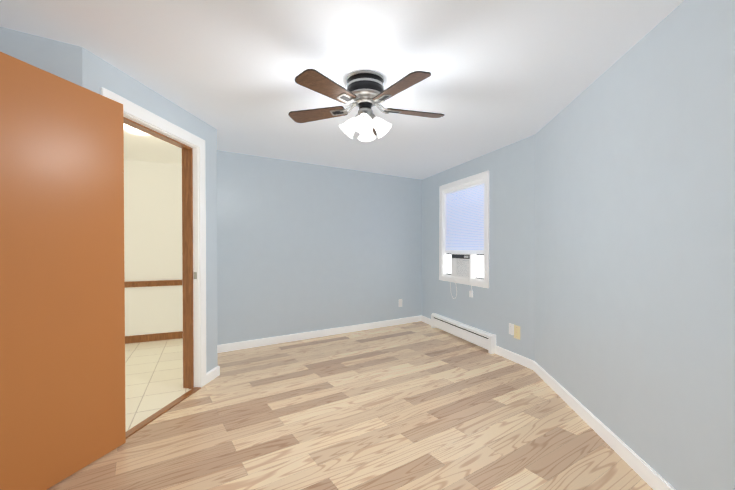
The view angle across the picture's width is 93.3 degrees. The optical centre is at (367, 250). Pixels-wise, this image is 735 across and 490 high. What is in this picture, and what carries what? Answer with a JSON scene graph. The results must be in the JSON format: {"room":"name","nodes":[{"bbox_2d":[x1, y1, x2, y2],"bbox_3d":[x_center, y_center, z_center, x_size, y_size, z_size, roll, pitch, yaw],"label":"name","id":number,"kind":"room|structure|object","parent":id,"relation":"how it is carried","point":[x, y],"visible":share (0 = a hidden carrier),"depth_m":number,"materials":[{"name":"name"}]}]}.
{"room":"empty bedroom","nodes":[
{"label":"empty bedroom","id":0,"kind":"room"},
{"bbox_2d":[0,27,81,85],"bbox_3d":[-2.547,0.042,1.318,2.300,2.290,0.130,0,1,-34],"label":"wall","id":1,"kind":"structure","parent":0,"point":[63,60],"depth_m":1.81,"materials":[{"name":"blue paint"}]},
{"bbox_2d":[82,47,217,372],"bbox_3d":[-1.538,0.031,2.566,0.130,2.290,1.326,0,1,7],"label":"wall","id":2,"kind":"structure","parent":0,"point":[98,73],"depth_m":2.89,"materials":[{"name":"blue paint"}]},
{"bbox_2d":[0,52,125,489],"bbox_3d":[-1.599,0.147,1.693,0.264,2.030,0.818,0,1,2],"label":"door","id":3,"kind":"structure","parent":2,"relation":"in","point":[62,344],"depth_m":1.73,"materials":[{"name":"brown paint"}]},
{"bbox_2d":[101,87,205,388],"bbox_3d":[-1.544,0.114,2.520,0.162,2.124,1.012,0,1,7],"label":"door frame","id":4,"kind":"structure","parent":2,"relation":"attached to","point":[191,265],"depth_m":2.93,"materials":[{"name":"white wood"}]},
{"bbox_2d":[124,160,182,335],"bbox_3d":[-3.464,0.016,4.175,4.132,2.290,0.120,0,1,-25],"label":"wall","id":5,"kind":"structure","parent":0,"point":[152,221],"depth_m":4.44,"materials":[{"name":"beige paint"}]},
{"bbox_2d":[125,280,182,343],"bbox_3d":[-3.433,0.775,4.115,4.132,0.772,0.028,0,1,-25],"label":"trim","id":6,"kind":"structure","parent":5,"relation":"attached to","point":[152,337],"depth_m":4.43,"materials":[{"name":"brown wood"}]},
{"bbox_2d":[125,338,190,430],"bbox_3d":[-1.634,1.225,2.651,8.000,0.100,8.200,0,1,2],"label":"floor","id":7,"kind":"structure","parent":0,"point":[153,377],"depth_m":3.20,"materials":[{"name":"beige tile"}]},
{"bbox_2d":[126,387,200,438],"bbox_3d":[-1.486,1.168,2.523,0.057,0.017,0.840,0,1,7],"label":"threshold","id":8,"kind":"object","parent":7,"relation":"on","point":[143,423],"visible":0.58,"depth_m":2.48,"materials":[{"name":"brown wood"}]},
{"bbox_2d":[217,150,421,344],"bbox_3d":[-0.458,0.010,4.819,3.600,2.290,0.150,0,1,-34],"label":"wall","id":9,"kind":"structure","parent":0,"point":[304,247],"depth_m":4.54,"materials":[{"name":"blue paint"}]},
{"bbox_2d":[217,315,430,352],"bbox_3d":[-0.442,1.104,4.693,2.889,0.088,1.954,0,1,2],"label":"baseboard","id":10,"kind":"structure","parent":9,"relation":"attached to","point":[333,331],"depth_m":4.56,"materials":[{"name":"white wood"}]},
{"bbox_2d":[0,0,683,179],"bbox_3d":[-1.634,-1.163,2.629,8.000,0.104,8.200,0,1,2],"label":"ceiling","id":11,"kind":"structure","parent":0,"point":[504,73],"depth_m":2.02,"materials":[{"name":"white paint"}]},
{"bbox_2d":[124,124,150,135],"bbox_3d":[-2.001,-1.066,3.041,0.340,0.098,0.340,0,1,2],"label":"ceiling","id":12,"kind":"structure","parent":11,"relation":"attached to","point":[130,129],"depth_m":2.99,"materials":[{"name":"white paint"}]},
{"bbox_2d":[288,69,444,141],"bbox_3d":[-0.013,-0.921,2.301,1.074,0.381,1.026,0,1,2],"label":"ceiling fan","id":13,"kind":"object","parent":11,"relation":"hanging from","point":[365,92],"visible":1,"depth_m":2.17,"materials":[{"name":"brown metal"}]},
{"bbox_2d":[47,321,652,489],"bbox_3d":[-0.877,1.174,2.361,5.030,0.008,6.691,0,1,2],"label":"floor","id":14,"kind":"structure","parent":0,"point":[419,405],"depth_m":2.27,"materials":[{"name":"brown wood"}]},
{"bbox_2d":[422,135,534,360],"bbox_3d":[1.286,0.011,4.610,0.150,2.290,2.664,0,1,-18],"label":"wall","id":15,"kind":"structure","parent":0,"point":[501,302],"depth_m":3.83,"materials":[{"name":"blue paint"}]},
{"bbox_2d":[431,313,495,353],"bbox_3d":[1.198,1.051,4.538,0.068,0.213,1.367,0,1,-18],"label":"baseboard heater","id":16,"kind":"object","parent":15,"relation":"attached to","point":[481,338],"visible":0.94,"depth_m":4.35,"materials":[{"name":"white metal"}]},
{"bbox_2d":[439,171,488,287],"bbox_3d":[1.306,-0.247,4.553,0.186,1.357,1.096,0,1,-18],"label":"window","id":17,"kind":"structure","parent":15,"relation":"in","point":[484,282],"depth_m":4.45,"materials":[{"name":"white"}]},
{"bbox_2d":[445,180,483,251],"bbox_3d":[1.259,-0.410,4.536,0.046,0.858,0.914,0,1,-18],"label":"window blind","id":18,"kind":"object","parent":17,"relation":"attached to","point":[464,222],"visible":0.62,"depth_m":4.50,"materials":[{"name":"white plastic"}]},
{"bbox_2d":[446,253,483,298],"bbox_3d":[1.413,0.346,4.550,0.595,0.618,0.874,0,1,2],"label":"window air conditioner","id":19,"kind":"object","parent":17,"relation":"in","point":[465,265],"visible":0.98,"depth_m":4.37,"materials":[{"name":"white plastic"}]},
{"bbox_2d":[509,323,513,334],"bbox_3d":[1.518,0.830,3.664,0.008,0.114,0.070,0,1,-18],"label":"outlet","id":20,"kind":"object","parent":15,"relation":"attached to","point":[511,329],"visible":1,"depth_m":3.66,"materials":[{"name":"white plastic"}]},
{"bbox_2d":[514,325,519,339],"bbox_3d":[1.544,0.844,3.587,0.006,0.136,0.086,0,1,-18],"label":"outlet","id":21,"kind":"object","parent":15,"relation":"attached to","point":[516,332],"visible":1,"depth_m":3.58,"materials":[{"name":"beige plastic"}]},
{"bbox_2d":[534,0,734,489],"bbox_3d":[1.416,0.045,1.053,0.150,2.290,4.670,0,1,7],"label":"wall","id":22,"kind":"structure","parent":0,"point":[634,342],"depth_m":1.73,"materials":[{"name":"blue paint"}]},
{"bbox_2d":[495,346,674,489],"bbox_3d":[1.355,1.134,1.428,0.414,0.088,4.966,0,1,2],"label":"baseboard","id":23,"kind":"structure","parent":22,"relation":"attached to","point":[645,471],"depth_m":2.18,"materials":[{"name":"white wood"}]}
]}

